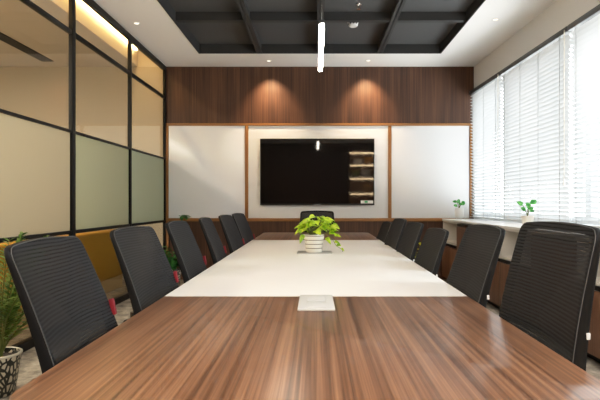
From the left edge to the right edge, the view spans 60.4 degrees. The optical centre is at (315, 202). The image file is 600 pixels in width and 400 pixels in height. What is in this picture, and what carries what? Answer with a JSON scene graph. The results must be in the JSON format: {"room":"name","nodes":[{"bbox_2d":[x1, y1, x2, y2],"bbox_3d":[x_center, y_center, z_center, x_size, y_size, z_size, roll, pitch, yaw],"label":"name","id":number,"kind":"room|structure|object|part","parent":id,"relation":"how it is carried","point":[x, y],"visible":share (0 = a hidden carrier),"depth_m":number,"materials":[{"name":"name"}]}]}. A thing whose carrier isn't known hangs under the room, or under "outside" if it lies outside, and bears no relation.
{"room":"conference room","nodes":[
{"label":"conference room","id":0,"kind":"room"},
{"bbox_2d":[0,348,21,397],"bbox_3d":[-1.865,1.002,3.020,0.252,0.245,0.252,0,0,0],"label":"pot","id":1,"kind":"object","parent":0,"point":[10,358],"depth_m":2.98,"materials":[{"name":"white ceramic"}]},
{"bbox_2d":[0,0,165,352],"bbox_3d":[-2.224,-0.440,2.635,0.053,3.128,9.870,0,0,0],"label":"wall","id":2,"kind":"structure","parent":0,"point":[55,180],"depth_m":4.65,"materials":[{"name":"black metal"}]},
{"bbox_3d":[-2.225,-0.192,3.962,0.008,0.888,1.391,0,0,0],"label":"frosted pane","id":3,"kind":"part","parent":2,"relation":"part of","materials":[{"name":"beige glass"}]},
{"bbox_3d":[-2.225,1.089,2.635,0.050,0.070,9.870,0,0,0],"label":"rail","id":4,"kind":"part","parent":2,"relation":"part of","materials":[{"name":"black metal"}]},
{"bbox_3d":[-2.225,-0.192,5.407,0.008,0.888,1.391,0,0,0],"label":"frosted pane","id":5,"kind":"part","parent":2,"relation":"part of","materials":[{"name":"green glass"}]},
{"bbox_3d":[-2.225,-1.974,2.635,0.050,0.060,9.870,0,0,0],"label":"rail","id":6,"kind":"part","parent":2,"relation":"part of","materials":[{"name":"black metal"}]},
{"bbox_3d":[-2.225,-0.192,6.830,0.008,0.888,1.366,0,0,0],"label":"frosted pane","id":7,"kind":"part","parent":2,"relation":"part of","materials":[{"name":"green glass"}]},
{"bbox_2d":[0,50,492,278],"bbox_3d":[-1.400,-0.626,7.630,8.000,3.500,0.120,0,0,0],"label":"wall","id":8,"kind":"structure","parent":0,"point":[193,94],"depth_m":7.57,"materials":[{"name":"brown wood"}]},
{"bbox_2d":[166,126,168,253],"bbox_3d":[-2.181,-0.004,7.553,0.038,2.256,0.034,0,0,0],"label":"trim","id":9,"kind":"structure","parent":8,"relation":"attached to","point":[167,127],"depth_m":7.54,"materials":[{"name":"brown wood"}]},
{"bbox_2d":[169,126,244,217],"bbox_3d":[-1.601,-0.454,7.559,1.119,1.351,0.021,0,0,0],"label":"whiteboard","id":10,"kind":"object","parent":8,"relation":"attached to","point":[207,163],"visible":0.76,"depth_m":7.55,"materials":[{"name":"white glass"}]},
{"bbox_2d":[245,126,247,217],"bbox_3d":[-1.017,-0.454,7.553,0.047,1.355,0.034,0,0,0],"label":"trim","id":11,"kind":"structure","parent":8,"relation":"attached to","point":[246,127],"depth_m":7.54,"materials":[{"name":"brown wood"}]},
{"bbox_2d":[248,126,387,217],"bbox_3d":[0.032,-0.454,7.559,2.049,1.351,0.019,0,0,0],"label":"wall panel","id":12,"kind":"object","parent":8,"relation":"attached to","point":[379,134],"visible":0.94,"depth_m":7.55,"materials":[{"name":"white paint"}]},
{"bbox_2d":[260,139,373,204],"bbox_3d":[0.019,-0.453,7.517,1.664,0.970,0.065,0,0,0],"label":"television","id":13,"kind":"object","parent":12,"relation":"attached to","point":[292,171],"visible":1,"depth_m":7.49,"materials":[{"name":"black plastic"}]},
{"bbox_2d":[166,123,471,125],"bbox_3d":[0.039,-1.149,7.553,4.479,0.035,0.035,0,0,0],"label":"trim","id":14,"kind":"structure","parent":8,"relation":"attached to","point":[167,124],"depth_m":7.53,"materials":[{"name":"brown wood"}]},
{"bbox_2d":[166,218,471,220],"bbox_3d":[0.039,0.245,7.553,4.479,0.044,0.035,0,0,0],"label":"trim","id":15,"kind":"structure","parent":8,"relation":"attached to","point":[167,219],"depth_m":7.53,"materials":[{"name":"brown wood"}]},
{"bbox_2d":[388,126,391,221],"bbox_3d":[1.082,-0.004,7.553,0.047,2.256,0.034,0,0,0],"label":"trim","id":16,"kind":"structure","parent":8,"relation":"attached to","point":[389,127],"depth_m":7.54,"materials":[{"name":"brown wood"}]},
{"bbox_2d":[392,126,468,217],"bbox_3d":[1.677,-0.454,7.559,1.141,1.351,0.021,0,0,0],"label":"whiteboard","id":17,"kind":"object","parent":8,"relation":"attached to","point":[430,164],"visible":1,"depth_m":7.55,"materials":[{"name":"white glass"}]},
{"bbox_2d":[469,126,471,217],"bbox_3d":[2.265,-0.454,7.553,0.032,1.355,0.034,0,0,0],"label":"trim","id":18,"kind":"structure","parent":8,"relation":"attached to","point":[470,127],"depth_m":7.54,"materials":[{"name":"brown wood"}]},
{"bbox_2d":[0,0,555,66],"bbox_3d":[-1.325,-2.158,2.635,8.150,0.332,9.870,0,0,0],"label":"ceiling","id":19,"kind":"structure","parent":0,"point":[179,33],"depth_m":6.23,"materials":[{"name":"paint"}]},
{"bbox_2d":[0,32,53,61],"bbox_3d":[-3.780,-1.998,4.130,0.160,0.012,6.260,0,0,0],"label":"ceiling vent","id":20,"kind":"object","parent":19,"relation":"in","point":[4,37],"depth_m":6.64,"materials":[{"name":"black metal"}]},
{"bbox_2d":[318,0,323,70],"bbox_3d":[0.040,-1.601,4.095,0.036,0.821,1.130,0,0,0],"label":"pendant lamp","id":21,"kind":"object","parent":19,"relation":"hanging from","point":[321,22],"visible":1,"depth_m":3.87,"materials":[{"name":"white plastic"}]},
{"bbox_2d":[318,23,323,70],"bbox_3d":[0.040,-1.212,4.095,0.036,0.042,1.130,0,0,0],"label":"diffuser","id":22,"kind":"object","parent":21,"relation":"attached to","point":[321,25],"depth_m":3.90,"materials":[{"name":"white plastic"}]},
{"bbox_3d":[0.052,-2.149,2.950,3.245,0.050,7.900,0,0,0],"label":"panel","id":23,"kind":"part","parent":19,"relation":"part of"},
{"bbox_2d":[348,23,357,27],"bbox_3d":[0.435,-2.092,6.020,0.132,0.063,0.132,0,0,0],"label":"smoke detector","id":24,"kind":"object","parent":19,"relation":"attached to","point":[352,25],"visible":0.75,"depth_m":5.99,"materials":[{"name":"white plastic"}]},
{"bbox_2d":[0,279,599,399],"bbox_3d":[-1.150,1.184,2.635,8.700,0.120,10.070,0,0,0],"label":"floor","id":25,"kind":"structure","parent":0,"point":[29,369],"depth_m":3.83,"materials":[{"name":"beige tile"}]},
{"bbox_2d":[0,239,28,334],"bbox_3d":[-3.000,0.737,4.050,0.840,0.775,1.900,0,0,0],"label":"sofa","id":26,"kind":"object","parent":25,"relation":"on","point":[6,244],"visible":0.02,"depth_m":4.31,"materials":[{"name":"yellow fabric"}]},
{"bbox_2d":[0,231,48,397],"bbox_3d":[-1.824,0.642,3.073,0.728,0.964,0.652,0,0,0],"label":"potted palm","id":27,"kind":"object","parent":25,"relation":"on","point":[10,357],"visible":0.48,"depth_m":3.01,"materials":[{"name":"plant"}]},
{"bbox_2d":[4,236,117,380],"bbox_3d":[-0.505,0.612,1.509,0.604,1.023,0.622,0,0,-4],"label":"office chair","id":28,"kind":"object","parent":25,"relation":"on","point":[66,306],"visible":0.73,"depth_m":1.44,"materials":[{"name":"black fabric"}]},
{"bbox_3d":[-0.700,0.362,1.496,0.213,0.523,0.500,0,0,-4],"label":"frame","id":29,"kind":"part","parent":28,"relation":"part of","materials":[{"name":"black plastic"}]},
{"bbox_2d":[60,229,121,293],"bbox_3d":[-3.000,0.737,5.980,0.840,0.775,1.900,0,0,0],"label":"sofa","id":30,"kind":"object","parent":25,"relation":"on","point":[98,245],"visible":0.22,"depth_m":6.28,"materials":[{"name":"yellow fabric"}]},
{"bbox_2d":[110,226,178,321],"bbox_3d":[-0.505,0.612,2.190,0.604,1.023,0.622,0,0,2],"label":"office chair","id":31,"kind":"object","parent":25,"relation":"on","point":[148,275],"visible":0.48,"depth_m":2.16,"materials":[{"name":"black fabric"}]},
{"bbox_3d":[-0.700,0.362,2.196,0.213,0.523,0.500,0,0,2],"label":"frame","id":32,"kind":"part","parent":31,"relation":"part of","materials":[{"name":"black plastic"}]},
{"bbox_2d":[164,215,190,283],"bbox_3d":[-1.937,0.644,7.107,0.487,0.960,0.467,0,0,0],"label":"potted plant","id":33,"kind":"object","parent":25,"relation":"on","point":[173,262],"visible":0.48,"depth_m":7.06,"materials":[{"name":"green plant"}]},
{"bbox_3d":[-1.975,1.024,7.150,0.214,0.200,0.214,0,0,0],"label":"pot","id":34,"kind":"part","parent":33,"relation":"part of","materials":[{"name":"ceramic"}]},
{"bbox_2d":[165,221,206,286],"bbox_3d":[-0.505,0.612,2.900,0.604,1.023,0.622,0,0,-2],"label":"office chair","id":35,"kind":"object","parent":25,"relation":"on","point":[186,247],"visible":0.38,"depth_m":2.87,"materials":[{"name":"black fabric"}]},
{"bbox_3d":[-0.700,0.362,2.894,0.213,0.523,0.500,0,0,-2],"label":"frame","id":36,"kind":"part","parent":35,"relation":"part of","materials":[{"name":"black plastic"}]},
{"bbox_2d":[198,217,226,264],"bbox_3d":[-0.505,0.612,3.639,0.604,1.023,0.622,0,0,-3],"label":"office chair","id":37,"kind":"object","parent":25,"relation":"on","point":[219,251],"visible":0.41,"depth_m":3.61,"materials":[{"name":"black fabric"}]},
{"bbox_3d":[-0.700,0.362,3.628,0.213,0.523,0.500,0,0,-3],"label":"frame","id":38,"kind":"part","parent":37,"relation":"part of","materials":[{"name":"black plastic"}]},
{"bbox_2d":[218,215,244,253],"bbox_3d":[-0.505,0.612,4.420,0.604,1.023,0.622,0,0,3],"label":"office chair","id":39,"kind":"object","parent":25,"relation":"on","point":[234,240],"visible":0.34,"depth_m":4.41,"materials":[{"name":"black fabric"}]},
{"bbox_3d":[-0.700,0.362,4.430,0.213,0.523,0.500,0,0,3],"label":"frame","id":40,"kind":"part","parent":39,"relation":"part of","materials":[{"name":"black plastic"}]},
{"bbox_2d":[232,213,254,244],"bbox_3d":[-0.505,0.612,5.131,0.604,1.023,0.622,0,0,5],"label":"office chair","id":41,"kind":"object","parent":25,"relation":"on","point":[241,222],"visible":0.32,"depth_m":5.17,"materials":[{"name":"black fabric"}]},
{"bbox_3d":[-0.700,0.362,5.149,0.213,0.523,0.500,0,0,5],"label":"frame","id":42,"kind":"part","parent":41,"relation":"part of","materials":[{"name":"black plastic"}]},
{"bbox_2d":[9,232,599,399],"bbox_3d":[0.000,0.744,3.740,1.318,0.759,5.620,0,0,0],"label":"conference table","id":43,"kind":"object","parent":25,"relation":"on","point":[268,320],"visible":0.98,"depth_m":1.40,"materials":[{"name":"brown wood"}]},
{"bbox_2d":[297,251,331,253],"bbox_3d":[-0.010,0.370,3.865,0.260,0.007,0.210,0,0,0],"label":"metal tray","id":44,"kind":"object","parent":43,"relation":"on","point":[298,252],"visible":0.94,"depth_m":3.82,"materials":[{"name":"metal"}]},
{"bbox_2d":[294,214,343,252],"bbox_3d":[0.021,0.226,3.869,0.337,0.282,0.302,0,0,-32],"label":"pothos","id":45,"kind":"object","parent":44,"relation":"on","point":[314,240],"visible":1,"depth_m":3.83,"materials":[{"name":"green plant"}]},
{"bbox_3d":[0.001,0.366,1.857,0.070,0.002,0.124,0,0,0],"label":"lid","id":46,"kind":"part","parent":43,"relation":"part of","materials":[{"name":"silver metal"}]},
{"bbox_3d":[0.001,0.366,1.987,0.070,0.002,0.124,0,0,0],"label":"lid","id":47,"kind":"part","parent":43,"relation":"part of","materials":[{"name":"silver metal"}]},
{"bbox_2d":[300,211,334,231],"bbox_3d":[0.015,0.612,6.630,0.622,1.023,0.604,0,0,0],"label":"office chair","id":48,"kind":"object","parent":25,"relation":"on","point":[304,214],"visible":0.2,"depth_m":6.89,"materials":[{"name":"black fabric"}]},
{"bbox_2d":[376,221,391,242],"bbox_3d":[0.448,0.656,5.181,0.604,0.936,0.622,0,0,-3],"label":"office chair","id":49,"kind":"object","parent":25,"relation":"on","point":[385,227],"visible":0.23,"depth_m":5.22,"materials":[{"name":"black fabric"}]},
{"bbox_2d":[384,218,406,250],"bbox_3d":[0.445,0.628,4.401,0.604,0.992,0.622,0,0,-3],"label":"office chair","id":50,"kind":"object","parent":25,"relation":"on","point":[395,233],"visible":0.25,"depth_m":4.40,"materials":[{"name":"black fabric"}]},
{"bbox_3d":[0.655,0.385,4.411,0.184,0.507,0.500,0,0,-3],"label":"frame","id":51,"kind":"part","parent":50,"relation":"part of","materials":[{"name":"black plastic"}]},
{"bbox_2d":[396,222,423,261],"bbox_3d":[0.445,0.632,3.730,0.604,0.984,0.622,0,0,-2],"label":"office chair","id":52,"kind":"object","parent":25,"relation":"on","point":[409,241],"visible":0.28,"depth_m":3.71,"materials":[{"name":"black fabric"}]},
{"bbox_3d":[0.655,0.391,3.739,0.184,0.503,0.500,0,0,-2],"label":"frame","id":53,"kind":"part","parent":52,"relation":"part of","materials":[{"name":"black plastic"}]},
{"bbox_2d":[414,228,448,276],"bbox_3d":[0.445,0.637,3.050,0.604,0.974,0.622,0,0,-1],"label":"office chair","id":54,"kind":"object","parent":25,"relation":"on","point":[431,249],"visible":0.3,"depth_m":3.02,"materials":[{"name":"black fabric"}]},
{"bbox_3d":[0.655,0.399,3.054,0.184,0.498,0.500,0,0,-1],"label":"frame","id":55,"kind":"part","parent":54,"relation":"part of","materials":[{"name":"black plastic"}]},
{"bbox_2d":[442,221,457,279],"bbox_3d":[2.082,0.691,7.149,0.485,0.867,0.728,0,0,-1],"label":"base cabinet","id":56,"kind":"object","parent":25,"relation":"on","point":[450,250],"visible":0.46,"depth_m":7.30,"materials":[{"name":"brown wood"}]},
{"bbox_3d":[1.849,0.834,7.144,0.019,0.450,0.724,0,0,-1],"label":"door","id":57,"kind":"part","parent":56,"relation":"part of","materials":[{"name":"brown wood"}]},
{"bbox_2d":[442,219,521,229],"bbox_3d":[2.150,0.242,4.445,0.479,0.027,6.160,0,0,-1],"label":"countertop","id":58,"kind":"structure","parent":56,"relation":"on","point":[507,225],"depth_m":6.05,"materials":[{"name":"white stone"}]},
{"bbox_2d":[452,199,464,218],"bbox_3d":[2.011,0.088,7.279,0.158,0.284,0.145,0,0,31],"label":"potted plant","id":59,"kind":"object","parent":58,"relation":"on","point":[459,212],"visible":0.94,"depth_m":7.24,"materials":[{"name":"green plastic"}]},
{"bbox_2d":[517,199,536,224],"bbox_3d":[2.059,0.097,5.007,0.142,0.264,0.158,0,0,-44],"label":"seedling","id":60,"kind":"object","parent":58,"relation":"on","point":[527,218],"visible":0.84,"depth_m":5.00,"materials":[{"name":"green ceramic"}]},
{"bbox_2d":[457,223,472,249],"bbox_3d":[2.099,0.691,6.415,0.485,0.867,0.738,0,0,-1],"label":"base cabinet","id":61,"kind":"object","parent":25,"relation":"on","point":[461,227],"visible":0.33,"depth_m":6.64,"materials":[{"name":"brown wood"}]},
{"bbox_3d":[1.866,0.684,6.409,0.019,0.750,0.734,0,0,-1],"label":"door","id":62,"kind":"part","parent":61,"relation":"part of","materials":[{"name":"brown wood"}]},
{"bbox_2d":[446,224,504,307],"bbox_3d":[0.438,0.608,2.180,0.604,1.031,0.622,0,0,0],"label":"office chair","id":63,"kind":"object","parent":25,"relation":"on","point":[474,264],"visible":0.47,"depth_m":2.14,"materials":[{"name":"black fabric"}]},
{"bbox_3d":[0.648,0.356,2.180,0.184,0.527,0.500,0,0,0],"label":"frame","id":64,"kind":"part","parent":63,"relation":"part of","materials":[{"name":"black plastic"}]},
{"bbox_2d":[487,228,518,308],"bbox_3d":[2.125,0.691,5.305,0.485,0.867,1.478,0,0,-1],"label":"base cabinet","id":65,"kind":"object","parent":25,"relation":"on","point":[507,249],"visible":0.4,"depth_m":5.29,"materials":[{"name":"brown wood"}]},
{"bbox_3d":[1.884,0.834,5.669,0.019,0.450,0.735,0,0,-1],"label":"door","id":66,"kind":"part","parent":65,"relation":"part of","materials":[{"name":"brown wood"}]},
{"bbox_3d":[1.901,0.834,4.930,0.019,0.450,0.735,0,0,-1],"label":"door","id":67,"kind":"part","parent":65,"relation":"part of","materials":[{"name":"brown wood"}]},
{"bbox_3d":[1.905,0.589,4.930,0.011,0.032,0.735,0,0,-1],"label":"handle","id":68,"kind":"part","parent":65,"relation":"part of","materials":[{"name":"black metal"}]},
{"bbox_2d":[499,221,599,370],"bbox_3d":[0.432,0.590,1.520,0.604,1.068,0.659,0,0,0],"label":"office chair","id":69,"kind":"object","parent":25,"relation":"on","point":[548,294],"visible":0.67,"depth_m":1.45,"materials":[{"name":"black fabric"}]},
{"bbox_3d":[0.671,0.329,1.520,0.126,0.546,0.530,0,0,0],"label":"frame","id":70,"kind":"part","parent":69,"relation":"part of","materials":[{"name":"black plastic"}]},
{"bbox_2d":[587,259,599,362],"bbox_3d":[2.177,0.691,3.085,0.485,0.867,1.478,0,0,-1],"label":"base cabinet","id":71,"kind":"object","parent":25,"relation":"on","point":[593,352],"visible":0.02,"depth_m":3.56,"materials":[{"name":"brown wood"}]},
{"bbox_3d":[1.935,0.834,3.449,0.019,0.450,0.735,0,0,-1],"label":"door","id":72,"kind":"part","parent":71,"relation":"part of","materials":[{"name":"brown wood"}]},
{"bbox_2d":[304,234,323,252],"bbox_3d":[-0.015,0.301,3.870,0.158,0.132,0.158,0,0,0],"label":"pot","id":73,"kind":"object","parent":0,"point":[313,242],"depth_m":3.81,"materials":[{"name":"beige ceramic"}]},
{"bbox_2d":[455,208,463,218],"bbox_3d":[2.026,0.149,7.280,0.129,0.161,0.129,0,0,0],"label":"pot","id":74,"kind":"object","parent":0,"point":[459,212],"depth_m":7.23,"materials":[{"name":"white ceramic"}]},
{"bbox_2d":[521,216,533,224],"bbox_3d":[2.053,0.176,5.000,0.122,0.105,0.122,0,0,0],"label":"pot","id":75,"kind":"object","parent":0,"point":[524,219],"depth_m":4.95,"materials":[{"name":"beige ceramic"}]},
{"bbox_2d":[474,0,599,228],"bbox_3d":[2.563,-0.590,2.489,0.251,3.428,10.170,0,0,-1],"label":"wall","id":76,"kind":"structure","parent":0,"point":[561,13],"depth_m":5.73,"materials":[{"name":"paint"}]},
{"bbox_2d":[484,82,514,217],"bbox_3d":[2.484,-0.701,6.969,0.060,1.790,1.170,0,0,-1],"label":"window","id":77,"kind":"structure","parent":76,"relation":"in","point":[502,82],"depth_m":7.50,"materials":[{"name":"clear glass"}]},
{"bbox_2d":[469,72,502,219],"bbox_3d":[2.282,-0.712,6.964,0.094,1.838,1.154,0,0,-1],"label":"blind","id":78,"kind":"object","parent":77,"relation":"attached to","point":[486,105],"visible":0.95,"depth_m":6.89,"materials":[{"name":"white plastic"}]},
{"bbox_3d":[2.289,-0.694,6.964,0.057,1.774,0.008,0,0,-1],"label":"ladder cord","id":79,"kind":"part","parent":78,"relation":"part of","materials":[{"name":"white fabric"}]},
{"bbox_3d":[2.289,0.200,6.964,0.052,0.014,1.134,0,0,-1],"label":"rail","id":80,"kind":"part","parent":78,"relation":"part of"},
{"bbox_3d":[2.299,-0.694,6.527,0.057,1.774,0.008,0,0,-1],"label":"ladder cord","id":81,"kind":"part","parent":78,"relation":"part of","materials":[{"name":"white fabric"}]},
{"bbox_2d":[515,40,587,222],"bbox_3d":[2.517,-0.701,5.564,0.060,1.790,1.640,0,0,-1],"label":"window","id":82,"kind":"structure","parent":76,"relation":"in","point":[570,44],"depth_m":4.79,"materials":[{"name":"clear glass"}]},
{"bbox_2d":[500,26,571,221],"bbox_3d":[2.315,-0.712,5.559,0.094,1.838,1.624,0,0,-1],"label":"blind","id":83,"kind":"object","parent":82,"relation":"attached to","point":[536,85],"visible":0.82,"depth_m":5.38,"materials":[{"name":"white plastic"}]},
{"bbox_3d":[2.306,-0.694,6.231,0.057,1.774,0.008,0,0,-1],"label":"ladder cord","id":84,"kind":"part","parent":83,"relation":"part of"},
{"bbox_3d":[2.322,0.200,5.559,0.052,0.014,1.604,0,0,-1],"label":"rail","id":85,"kind":"part","parent":83,"relation":"part of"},
{"bbox_3d":[2.337,-0.694,4.888,0.057,1.774,0.008,0,0,-1],"label":"ladder cord","id":86,"kind":"part","parent":83,"relation":"part of","materials":[{"name":"white fabric"}]},
{"bbox_3d":[2.299,-0.906,4.771,0.006,1.390,0.016,0,0,-1],"label":"pull cord","id":87,"kind":"part","parent":83,"relation":"part of","materials":[{"name":"white fabric"}]},
{"bbox_2d":[588,89,599,222],"bbox_3d":[2.555,-0.701,3.920,0.060,1.790,1.650,0,0,-1],"label":"window","id":88,"kind":"structure","parent":76,"relation":"in","point":[589,210],"depth_m":4.69,"materials":[{"name":"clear glass"}]},
{"bbox_2d":[567,4,599,227],"bbox_3d":[2.353,-0.712,3.915,0.094,1.838,1.634,0,0,-1],"label":"blind","id":89,"kind":"object","parent":88,"relation":"attached to","point":[585,29],"visible":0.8,"depth_m":4.47,"materials":[{"name":"white plastic"}]}
]}

